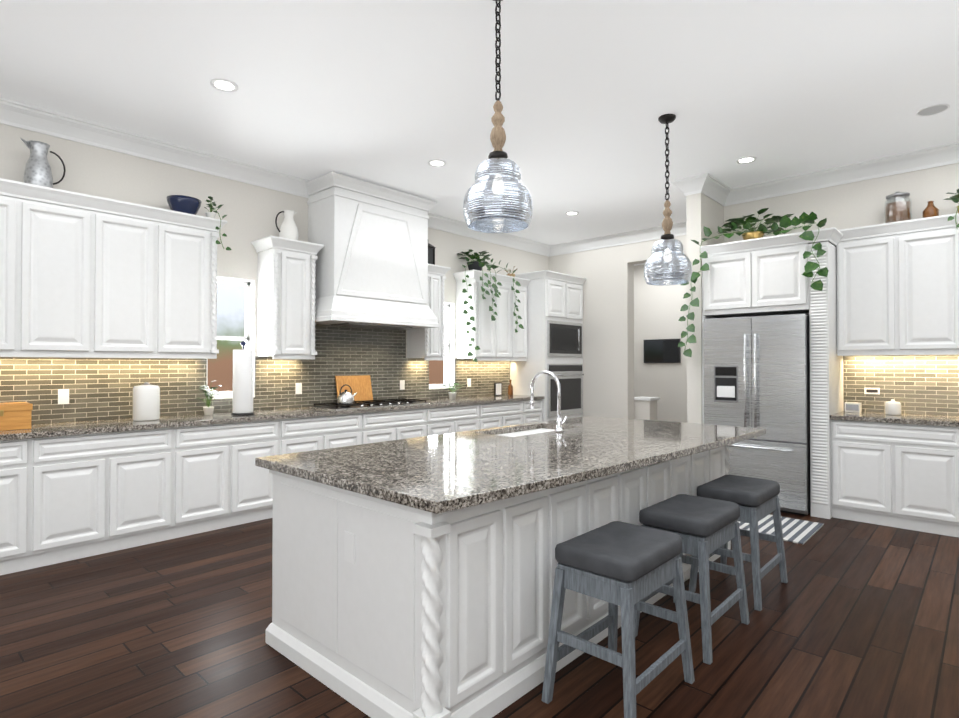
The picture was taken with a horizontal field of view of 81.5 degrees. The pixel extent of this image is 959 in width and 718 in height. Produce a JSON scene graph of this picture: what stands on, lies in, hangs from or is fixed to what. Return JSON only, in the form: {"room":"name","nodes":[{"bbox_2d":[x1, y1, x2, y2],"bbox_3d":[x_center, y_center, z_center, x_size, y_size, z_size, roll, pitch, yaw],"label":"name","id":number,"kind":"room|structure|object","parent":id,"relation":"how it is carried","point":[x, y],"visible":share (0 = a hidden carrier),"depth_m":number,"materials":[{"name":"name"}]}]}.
{"room":"kitchen","nodes":[
{"label":"kitchen","id":0,"kind":"room"},
{"bbox_2d":[0,123,548,398],"bbox_3d":[-2.837,-0.222,4.917,0.200,3.280,11.900,-1,-1,43],"label":"wall","id":1,"kind":"structure","parent":0,"point":[251,211],"depth_m":5.21,"materials":[{"name":"paint"}]},
{"bbox_2d":[0,178,23,353],"bbox_3d":[-3.472,-0.633,3.823,0.350,1.180,0.432,-1,-1,43],"label":"upper cabinet","id":2,"kind":"object","parent":1,"relation":"attached to","point":[11,208],"depth_m":3.83,"materials":[{"name":"white paint"}]},
{"bbox_2d":[20,183,95,357],"bbox_3d":[-3.179,-0.629,4.141,0.350,1.180,0.432,-1,-1,43],"label":"upper cabinet","id":3,"kind":"object","parent":1,"relation":"attached to","point":[81,282],"depth_m":4.03,"materials":[{"name":"white paint"}]},
{"bbox_2d":[20,137,65,187],"bbox_3d":[-3.215,-1.408,4.105,0.170,0.374,0.267,-1,-1,43],"label":"pitcher","id":4,"kind":"object","parent":3,"relation":"on","point":[37,171],"visible":0.77,"depth_m":4.04,"materials":[{"name":"metal"}]},
{"bbox_2d":[58,389,68,403],"bbox_3d":[-3.225,0.292,4.318,0.005,0.116,0.070,-1,-1,43],"label":"electrical outlet","id":5,"kind":"object","parent":1,"relation":"attached to","point":[63,396],"visible":1,"depth_m":4.32,"materials":[{"name":"white plastic"}]},
{"bbox_2d":[88,196,155,357],"bbox_3d":[-2.887,-0.626,4.459,0.350,1.180,0.432,-1,-1,43],"label":"upper cabinet","id":6,"kind":"object","parent":1,"relation":"attached to","point":[125,246],"depth_m":4.34,"materials":[{"name":"white paint"}]},
{"bbox_2d":[156,208,219,357],"bbox_3d":[-2.572,-0.623,4.794,0.359,1.180,0.488,-1,-1,43],"label":"upper cabinet","id":7,"kind":"object","parent":1,"relation":"attached to","point":[186,257],"depth_m":4.67,"materials":[{"name":"white paint"}]},
{"bbox_2d":[166,195,200,214],"bbox_3d":[-2.557,-1.296,4.819,0.270,0.165,0.270,-1,-1,43],"label":"bowl","id":8,"kind":"object","parent":7,"relation":"on","point":[185,204],"visible":0.69,"depth_m":4.73,"materials":[{"name":"blue ceramic"}]},
{"bbox_2d":[204,196,230,249],"bbox_3d":[-2.293,-1.178,4.863,0.261,0.480,0.155,-1,-1,43],"label":"pothos","id":9,"kind":"object","parent":7,"relation":"on","point":[210,214],"visible":0.88,"depth_m":4.86,"materials":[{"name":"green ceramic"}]},
{"bbox_2d":[207,276,254,398],"bbox_3d":[-2.431,-0.202,5.358,0.200,1.150,0.460,-1,-1,43],"label":"window","id":10,"kind":"structure","parent":1,"relation":"in","point":[249,337],"depth_m":5.46,"materials":[{"name":"white"}]},
{"bbox_2d":[256,236,319,357],"bbox_3d":[-1.905,-0.586,5.517,0.359,1.120,0.440,-1,-1,43],"label":"upper cabinet","id":11,"kind":"object","parent":1,"relation":"attached to","point":[286,280],"depth_m":5.38,"materials":[{"name":"white paint"}]},
{"bbox_2d":[275,210,298,239],"bbox_3d":[-1.916,-1.317,5.530,0.190,0.340,0.236,-1,-1,43],"label":"pitcher","id":12,"kind":"object","parent":11,"relation":"on","point":[288,229],"visible":0.85,"depth_m":5.49,"materials":[{"name":"white ceramic"}]},
{"bbox_2d":[295,383,301,393],"bbox_3d":[-1.877,0.307,5.782,0.005,0.116,0.070,-1,-1,43],"label":"electrical outlet","id":13,"kind":"object","parent":1,"relation":"attached to","point":[298,388],"visible":1,"depth_m":5.78,"materials":[{"name":"white plastic"}]},
{"bbox_2d":[306,172,438,329],"bbox_3d":[-1.172,-1.092,6.145,0.593,1.475,1.440,-1,-1,43],"label":"range hood","id":14,"kind":"object","parent":1,"relation":"attached to","point":[371,266],"visible":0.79,"depth_m":5.85,"materials":[{"name":"white paint"}]},
{"bbox_2d":[400,380,404,389],"bbox_3d":[-0.942,0.317,6.797,0.005,0.116,0.070,-1,-1,43],"label":"electrical outlet","id":15,"kind":"object","parent":1,"relation":"attached to","point":[402,384],"visible":1,"depth_m":6.80,"materials":[{"name":"white plastic"}]},
{"bbox_2d":[407,264,447,357],"bbox_3d":[-0.655,-0.572,6.874,0.359,1.120,0.310,-1,-1,43],"label":"upper cabinet","id":16,"kind":"object","parent":1,"relation":"attached to","point":[425,342],"depth_m":6.77,"materials":[{"name":"white paint"}]},
{"bbox_2d":[428,243,435,264],"bbox_3d":[-0.656,-1.315,6.883,0.170,0.364,0.170,-1,-1,43],"label":"lantern","id":17,"kind":"object","parent":16,"relation":"on","point":[431,254],"visible":0.21,"depth_m":6.86,"materials":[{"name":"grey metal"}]},
{"bbox_2d":[429,302,454,388],"bbox_3d":[-0.568,-0.182,7.381,0.200,1.150,0.480,-1,-1,43],"label":"window","id":18,"kind":"structure","parent":1,"relation":"in","point":[449,345],"depth_m":7.52,"materials":[{"name":"white"}]},
{"bbox_2d":[467,378,470,386],"bbox_3d":[-0.143,0.326,7.665,0.005,0.116,0.070,-1,-1,43],"label":"electrical outlet","id":19,"kind":"object","parent":1,"relation":"attached to","point":[468,382],"visible":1,"depth_m":7.66,"materials":[{"name":"white plastic"}]},
{"bbox_2d":[456,270,495,357],"bbox_3d":[-0.044,-0.581,7.538,0.359,1.150,0.414,-1,-1,43],"label":"upper cabinet","id":20,"kind":"object","parent":1,"relation":"attached to","point":[484,336],"depth_m":7.40,"materials":[{"name":"white paint"}]},
{"bbox_2d":[457,249,523,361],"bbox_3d":[0.074,-0.702,7.589,0.542,1.512,1.049,-1,-1,43],"label":"pothos","id":21,"kind":"object","parent":20,"relation":"on","point":[476,263],"visible":1,"depth_m":7.38,"materials":[{"name":"green plant"}]},
{"bbox_2d":[492,274,511,360],"bbox_3d":[0.214,-0.578,7.825,0.350,1.150,0.358,-1,-1,43],"label":"upper cabinet","id":22,"kind":"object","parent":1,"relation":"attached to","point":[504,303],"depth_m":7.71,"materials":[{"name":"white paint"}]},
{"bbox_2d":[496,278,527,361],"bbox_3d":[0.457,-0.575,8.088,0.350,1.150,0.358,-1,-1,43],"label":"upper cabinet","id":23,"kind":"object","parent":1,"relation":"attached to","point":[520,338],"depth_m":7.97,"materials":[{"name":"white paint"}]},
{"bbox_2d":[505,266,517,276],"bbox_3d":[0.454,-1.238,8.055,0.210,0.173,0.218,-1,-1,43],"label":"basket","id":24,"kind":"object","parent":23,"relation":"on","point":[508,274],"visible":0.6,"depth_m":8.01,"materials":[{"name":"wicker"}]},
{"bbox_2d":[0,512,958,717],"bbox_3d":[0.909,1.452,3.285,9.900,0.100,14.600,-1,-1,43],"label":"floor","id":25,"kind":"structure","parent":0,"point":[853,619],"depth_m":2.74,"materials":[{"name":"brown wood"}]},
{"bbox_2d":[0,440,31,575],"bbox_3d":[-3.503,0.965,3.575,0.620,0.880,0.880,-1,-1,43],"label":"base cabinet","id":26,"kind":"object","parent":25,"relation":"on","point":[15,455],"depth_m":3.64,"materials":[{"name":"white paint"}]},
{"bbox_2d":[32,428,175,568],"bbox_3d":[-2.907,0.971,4.222,0.620,0.880,0.880,-1,-1,43],"label":"base cabinet","id":27,"kind":"object","parent":25,"relation":"on","point":[92,468],"depth_m":3.99,"materials":[{"name":"white paint"}]},
{"bbox_2d":[0,396,543,439],"bbox_3d":[-1.852,0.523,5.355,0.644,0.040,7.490,-1,-1,43],"label":"countertop","id":28,"kind":"structure","parent":27,"relation":"on","point":[70,427],"depth_m":4.64,"materials":[{"name":"grey stone"}]},
{"bbox_2d":[0,402,32,430],"bbox_3d":[-3.333,0.399,3.852,0.275,0.175,0.340,-1,-1,43],"label":"box","id":29,"kind":"object","parent":28,"relation":"on","point":[15,415],"visible":1,"depth_m":3.83,"materials":[{"name":"brown wood"}]},
{"bbox_2d":[133,382,159,420],"bbox_3d":[-2.700,0.340,4.514,0.188,0.307,0.190,-1,-1,43],"label":"canister","id":30,"kind":"object","parent":28,"relation":"on","point":[146,401],"visible":1,"depth_m":4.44,"materials":[{"name":"white ceramic"}]},
{"bbox_2d":[196,381,220,414],"bbox_3d":[-2.412,0.346,4.979,0.198,0.304,0.196,-1,-1,43],"label":"potted plant","id":31,"kind":"object","parent":28,"relation":"on","point":[208,409],"visible":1,"depth_m":4.96,"materials":[{"name":"plant"}]},
{"bbox_2d":[231,341,253,414],"bbox_3d":[-2.126,0.166,5.006,0.190,0.665,0.190,-1,-1,43],"label":"paper towel holder","id":32,"kind":"object","parent":28,"relation":"on","point":[242,381],"visible":1,"depth_m":4.93,"materials":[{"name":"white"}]},
{"bbox_2d":[335,375,372,401],"bbox_3d":[-1.398,0.348,6.237,0.079,0.324,0.460,-1,-1,43],"label":"cutting board","id":33,"kind":"object","parent":28,"relation":"on","point":[360,385],"visible":0.62,"depth_m":6.26,"materials":[{"name":"brown wood"}]},
{"bbox_2d":[310,398,429,409],"bbox_3d":[-1.165,0.487,6.075,0.481,0.044,1.240,-1,-1,43],"label":"gas cooktop","id":34,"kind":"object","parent":28,"relation":"in","point":[369,404],"visible":0.96,"depth_m":5.90,"materials":[{"name":"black metal"}]},
{"bbox_2d":[337,384,356,403],"bbox_3d":[-1.354,0.360,5.724,0.177,0.200,0.225,-1,-1,43],"label":"kettle","id":35,"kind":"object","parent":34,"relation":"on","point":[345,397],"visible":1,"depth_m":5.65,"materials":[{"name":"silver metal"}]},
{"bbox_2d":[440,383,464,399],"bbox_3d":[-0.360,0.412,7.156,0.343,0.216,0.349,-1,-1,43],"label":"potted plant","id":36,"kind":"object","parent":28,"relation":"on","point":[452,395],"visible":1,"depth_m":7.14,"materials":[{"name":"white ceramic"}]},
{"bbox_2d":[494,382,501,395],"bbox_3d":[0.253,0.433,8.013,0.062,0.190,0.150,-1,-1,43],"label":"photo frame","id":37,"kind":"object","parent":28,"relation":"on","point":[498,389],"visible":1,"depth_m":7.99,"materials":[{"name":"grey metal"}]},
{"bbox_2d":[508,380,512,395],"bbox_3d":[0.450,0.414,8.096,0.076,0.230,0.076,-1,-1,43],"label":"bottle","id":38,"kind":"object","parent":28,"relation":"on","point":[510,389],"visible":1,"depth_m":8.07,"materials":[{"name":"brown glass"}]},
{"bbox_2d":[176,420,283,537],"bbox_3d":[-2.311,0.978,4.869,0.620,0.880,0.880,-1,-1,43],"label":"base cabinet","id":39,"kind":"object","parent":25,"relation":"on","point":[219,484],"depth_m":4.62,"materials":[{"name":"white paint"}]},
{"bbox_2d":[284,412,363,453],"bbox_3d":[-1.715,0.984,5.517,0.620,0.880,0.880,-1,-1,43],"label":"base cabinet","id":40,"kind":"object","parent":25,"relation":"on","point":[311,433],"depth_m":5.31,"materials":[{"name":"white paint"}]},
{"bbox_2d":[364,408,427,443],"bbox_3d":[-1.119,0.991,6.164,0.620,0.880,0.880,-1,-1,43],"label":"base cabinet","id":41,"kind":"object","parent":25,"relation":"on","point":[378,426],"depth_m":5.95,"materials":[{"name":"white paint"}]},
{"bbox_2d":[428,404,479,435],"bbox_3d":[-0.522,0.997,6.811,0.620,0.880,0.880,-1,-1,43],"label":"base cabinet","id":42,"kind":"object","parent":25,"relation":"on","point":[466,417],"depth_m":6.60,"materials":[{"name":"white paint"}]},
{"bbox_2d":[265,444,732,717],"bbox_3d":[0.410,0.969,3.431,1.218,0.870,3.022,-1,-1,43],"label":"kitchen island","id":43,"kind":"object","parent":25,"relation":"on","point":[434,600],"depth_m":2.26,"materials":[{"name":"white paint"}]},
{"bbox_2d":[255,416,765,523],"bbox_3d":[0.478,0.513,3.372,1.480,0.040,3.070,-1,-1,43],"label":"island countertop","id":44,"kind":"structure","parent":43,"relation":"on","point":[461,476],"depth_m":2.69,"materials":[{"name":"grey stone"}]},
{"bbox_2d":[491,428,554,435],"bbox_3d":[0.352,0.628,3.943,0.384,0.202,0.824,-1,-1,43],"label":"sink","id":45,"kind":"object","parent":44,"relation":"in","point":[518,431],"depth_m":4.09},
{"bbox_2d":[529,371,566,431],"bbox_3d":[0.479,0.289,3.891,0.278,0.416,0.110,-1,-1,43],"label":"faucet","id":46,"kind":"object","parent":44,"relation":"on","point":[559,422],"visible":1,"depth_m":3.80,"materials":[{"name":"silver metal"}]},
{"bbox_2d":[480,400,523,428],"bbox_3d":[0.074,1.004,7.458,0.620,0.880,0.880,-1,-1,43],"label":"base cabinet","id":47,"kind":"object","parent":25,"relation":"on","point":[512,413],"depth_m":7.25,"materials":[{"name":"white paint"}]},
{"bbox_2d":[524,400,541,423],"bbox_3d":[0.524,1.008,7.947,0.620,0.880,0.450,-1,-1,43],"label":"base cabinet","id":48,"kind":"object","parent":25,"relation":"on","point":[530,415],"depth_m":7.74,"materials":[{"name":"white paint"}]},
{"bbox_2d":[510,270,583,420],"bbox_3d":[1.038,0.104,8.476,0.670,2.700,0.990,-1,-1,43],"label":"tall cabinet","id":49,"kind":"object","parent":25,"relation":"on","point":[551,297],"depth_m":8.07,"materials":[{"name":"white paint"}]},
{"bbox_2d":[547,320,581,356],"bbox_3d":[1.294,-0.294,8.244,0.069,0.510,0.890,-1,-1,43],"label":"built-in microwave","id":50,"kind":"object","parent":49,"relation":"in","point":[564,338],"visible":1,"depth_m":8.21,"materials":[{"name":"silver metal"}]},
{"bbox_2d":[547,364,583,416],"bbox_3d":[1.296,0.451,8.234,0.076,0.760,0.890,-1,-1,43],"label":"wall oven","id":51,"kind":"object","parent":49,"relation":"in","point":[569,377],"visible":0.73,"depth_m":8.24,"materials":[{"name":"silver metal"}]},
{"bbox_2d":[542,521,694,717],"bbox_3d":[0.591,1.073,2.338,0.404,0.637,0.564,-1,-1,43],"label":"stool","id":52,"kind":"object","parent":25,"relation":"on","point":[627,567],"visible":1,"depth_m":2.25,"materials":[{"name":"grey wood"}]},
{"bbox_2d":[634,494,749,664],"bbox_3d":[1.092,1.079,2.882,0.404,0.637,0.564,-1,-1,43],"label":"stool","id":53,"kind":"object","parent":25,"relation":"on","point":[703,527],"visible":0.62,"depth_m":2.76,"materials":[{"name":"grey wood"}]},
{"bbox_2d":[689,475,787,610],"bbox_3d":[1.600,1.084,3.434,0.404,0.637,0.564,-1,-1,43],"label":"stool","id":54,"kind":"object","parent":25,"relation":"on","point":[756,500],"visible":0.73,"depth_m":3.32,"materials":[{"name":"grey wood"}]},
{"bbox_2d":[704,314,810,515],"bbox_3d":[2.809,0.512,5.527,0.900,1.825,0.782,-1,-1,43],"label":"refrigerator","id":55,"kind":"object","parent":25,"relation":"on","point":[756,371],"visible":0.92,"depth_m":5.19,"materials":[{"name":"grey metal"}]},
{"bbox_2d":[738,515,823,543],"bbox_3d":[2.314,1.411,4.847,1.050,0.011,0.700,-1,-1,43],"label":"striped rug","id":56,"kind":"object","parent":25,"relation":"on","point":[798,531],"visible":0.36,"depth_m":4.64,"materials":[{"name":"white fabric"}]},
{"bbox_2d":[826,417,958,537],"bbox_3d":[3.667,0.977,4.881,0.900,0.880,0.620,-1,-1,43],"label":"base cabinet","id":57,"kind":"object","parent":25,"relation":"on","point":[872,462],"depth_m":4.65,"materials":[{"name":"white paint"}]},
{"bbox_2d":[830,409,958,428],"bbox_3d":[4.486,0.510,4.115,3.150,0.040,0.644,-1,-1,43],"label":"countertop","id":58,"kind":"structure","parent":57,"relation":"on","point":[905,418],"depth_m":4.72,"materials":[{"name":"grey stone"}]},
{"bbox_2d":[845,402,861,412],"bbox_3d":[3.517,0.456,5.241,0.120,0.090,0.105,-1,-1,43],"label":"radio","id":59,"kind":"object","parent":58,"relation":"on","point":[854,407],"visible":1,"depth_m":5.20,"materials":[{"name":"white plastic"}]},
{"bbox_2d":[885,399,900,414],"bbox_3d":[3.699,0.429,4.981,0.120,0.138,0.118,-1,-1,43],"label":"canister","id":60,"kind":"object","parent":58,"relation":"on","point":[892,406],"visible":1,"depth_m":4.94,"materials":[{"name":"white ceramic"}]},
{"bbox_2d":[0,0,958,265],"bbox_3d":[0.909,-1.928,3.319,9.900,0.100,14.600,-1,-1,43],"label":"ceiling","id":61,"kind":"structure","parent":0,"point":[396,94],"depth_m":3.81,"materials":[{"name":"white paint"}]},
{"bbox_2d":[210,78,237,91],"bbox_3d":[-1.743,-1.869,3.804,0.176,0.007,0.176,-1,-1,43],"label":"recessed light","id":62,"kind":"object","parent":61,"relation":"in","point":[224,85],"visible":1,"depth_m":3.80,"materials":[{"name":"white"}]},
{"bbox_2d":[428,159,445,166],"bbox_3d":[-0.403,-1.855,5.274,0.176,0.007,0.176,-1,-1,43],"label":"recessed light","id":63,"kind":"object","parent":61,"relation":"in","point":[437,163],"visible":0.98,"depth_m":5.27,"materials":[{"name":"white"}]},
{"bbox_2d":[0,97,958,256],"bbox_3d":[0.362,-1.816,1.986,8.500,0.150,11.500,-1,-1,43],"label":"crown molding","id":64,"kind":"structure","parent":61,"relation":"attached to","point":[36,119],"depth_m":5.31,"materials":[{"name":"white"}]},
{"bbox_2d":[463,0,532,232],"bbox_3d":[0.094,-1.277,2.826,0.356,1.209,0.356,-1,-1,43],"label":"pendant light","id":65,"kind":"object","parent":61,"relation":"hanging from","point":[497,161],"visible":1,"depth_m":2.74,"materials":[{"name":"clear glass"}]},
{"bbox_2d":[565,211,578,214],"bbox_3d":[1.167,-1.837,7.023,0.176,0.007,0.176,-1,-1,43],"label":"recessed light","id":66,"kind":"object","parent":61,"relation":"in","point":[572,213],"visible":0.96,"depth_m":7.02,"materials":[{"name":"white"}]},
{"bbox_2d":[644,114,691,285],"bbox_3d":[1.449,-1.227,4.297,0.356,1.279,0.356,-1,-1,43],"label":"pendant light","id":67,"kind":"object","parent":61,"relation":"hanging from","point":[660,258],"visible":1,"depth_m":4.24,"materials":[{"name":"clear glass"}]},
{"bbox_2d":[736,156,756,163],"bbox_3d":[2.488,-1.856,5.195,0.176,0.007,0.176,-1,-1,43],"label":"recessed light","id":68,"kind":"object","parent":61,"relation":"in","point":[746,160],"visible":0.98,"depth_m":5.20,"materials":[{"name":"white"}]},
{"bbox_2d":[916,104,949,116],"bbox_3d":[3.401,-1.867,4.178,0.200,0.005,0.200,-1,-1,43],"label":"ceiling vent","id":69,"kind":"object","parent":61,"relation":"in","point":[933,109],"visible":1,"depth_m":4.18,"materials":[{"name":"white"}]},
{"bbox_2d":[549,235,686,418],"bbox_3d":[2.296,-0.190,8.143,2.980,3.280,0.200,-1,-1,43],"label":"wall","id":70,"kind":"structure","parent":0,"point":[607,273],"depth_m":8.34,"materials":[{"name":"paint"}]},
{"bbox_2d":[634,396,659,420],"bbox_3d":[2.497,1.012,8.320,0.280,0.880,0.310,-1,-1,43],"label":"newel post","id":71,"kind":"structure","parent":0,"point":[646,408],"depth_m":8.23,"materials":[{"name":"paint"}]},
{"bbox_2d":[634,262,686,422],"bbox_3d":[5.652,-0.187,8.451,9.900,3.280,0.200,-1,-1,43],"label":"wall","id":72,"kind":"structure","parent":0,"point":[658,313],"depth_m":10.40,"materials":[{"name":"paint"}]},
{"bbox_2d":[644,339,680,362],"bbox_3d":[3.391,-0.148,10.365,0.700,0.440,0.043,-1,-1,43],"label":"wall-mounted tv","id":73,"kind":"object","parent":72,"relation":"attached to","point":[662,350],"visible":0.93,"depth_m":10.33,"materials":[{"name":"black"}]},
{"bbox_2d":[686,193,723,423],"bbox_3d":[2.864,-0.206,6.450,0.150,3.280,1.920,-1,-1,43],"label":"wall column","id":74,"kind":"structure","parent":0,"point":[702,210],"depth_m":5.75,"materials":[{"name":"paint"}]},
{"bbox_2d":[724,163,958,247],"bbox_3d":[4.839,-0.227,4.373,5.570,3.280,0.200,-1,-1,43],"label":"wall","id":75,"kind":"structure","parent":0,"point":[851,205],"depth_m":5.36,"materials":[{"name":"paint"}]},
{"bbox_2d":[700,239,755,317],"bbox_3d":[2.671,-0.793,5.775,0.481,0.700,0.680,-1,-1,43],"label":"upper cabinet","id":76,"kind":"object","parent":75,"relation":"attached to","point":[727,286],"depth_m":5.52,"materials":[{"name":"white paint"}]},
{"bbox_2d":[752,230,826,315],"bbox_3d":[3.025,-0.796,5.448,0.482,0.700,0.680,-1,-1,43],"label":"upper cabinet","id":77,"kind":"object","parent":75,"relation":"attached to","point":[779,286],"depth_m":5.20,"materials":[{"name":"white paint"}]},
{"bbox_2d":[678,208,828,356],"bbox_3d":[2.775,-0.750,5.541,1.336,1.464,0.798,-1,-1,43],"label":"pothos","id":78,"kind":"object","parent":77,"relation":"on","point":[785,221],"visible":0.96,"depth_m":5.52,"materials":[{"name":"green plant"}]},
{"bbox_2d":[832,222,899,352],"bbox_3d":[3.596,-0.624,5.145,0.449,1.130,0.350,-1,-1,43],"label":"upper cabinet","id":79,"kind":"object","parent":75,"relation":"attached to","point":[898,294],"depth_m":5.00,"materials":[{"name":"white paint"}]},
{"bbox_2d":[884,191,911,222],"bbox_3d":[3.762,-1.350,5.009,0.200,0.316,0.200,-1,-1,43],"label":"glass jar","id":80,"kind":"object","parent":79,"relation":"on","point":[899,210],"visible":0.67,"depth_m":4.95,"materials":[{"name":"brown"}]},
{"bbox_2d":[864,388,879,393],"bbox_3d":[3.704,0.302,5.254,0.120,0.060,0.005,-1,-1,43],"label":"electrical outlet","id":81,"kind":"object","parent":75,"relation":"attached to","point":[871,390],"visible":1,"depth_m":5.25,"materials":[{"name":"white plastic"}]},
{"bbox_2d":[896,213,958,352],"bbox_3d":[3.926,-0.627,4.841,0.449,1.130,0.350,-1,-1,43],"label":"upper cabinet","id":82,"kind":"object","parent":75,"relation":"attached to","point":[929,260],"depth_m":4.71,"materials":[{"name":"white paint"}]},
{"bbox_2d":[922,201,938,217],"bbox_3d":[3.932,-1.286,4.852,0.112,0.185,0.109,-1,-1,43],"label":"bottle","id":83,"kind":"object","parent":82,"relation":"on","point":[931,210],"visible":0.75,"depth_m":4.82,"materials":[{"name":"brown ceramic"}]},
{"bbox_2d":[944,189,958,228],"bbox_3d":[4.038,-1.237,4.620,0.305,0.375,0.411,-1,-1,43],"label":"pothos","id":84,"kind":"object","parent":82,"relation":"on","point":[955,198],"visible":1,"depth_m":4.58,"materials":[{"name":"green plant"}]},
{"label":"outside","id":85,"kind":"structure","parent":0,"visible":0},
{"bbox_2d":[207,283,443,391],"bbox_3d":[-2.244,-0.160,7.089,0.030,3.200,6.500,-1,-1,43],"label":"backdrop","id":86,"kind":"structure","parent":85,"point":[230,309],"depth_m":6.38,"materials":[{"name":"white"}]}
]}

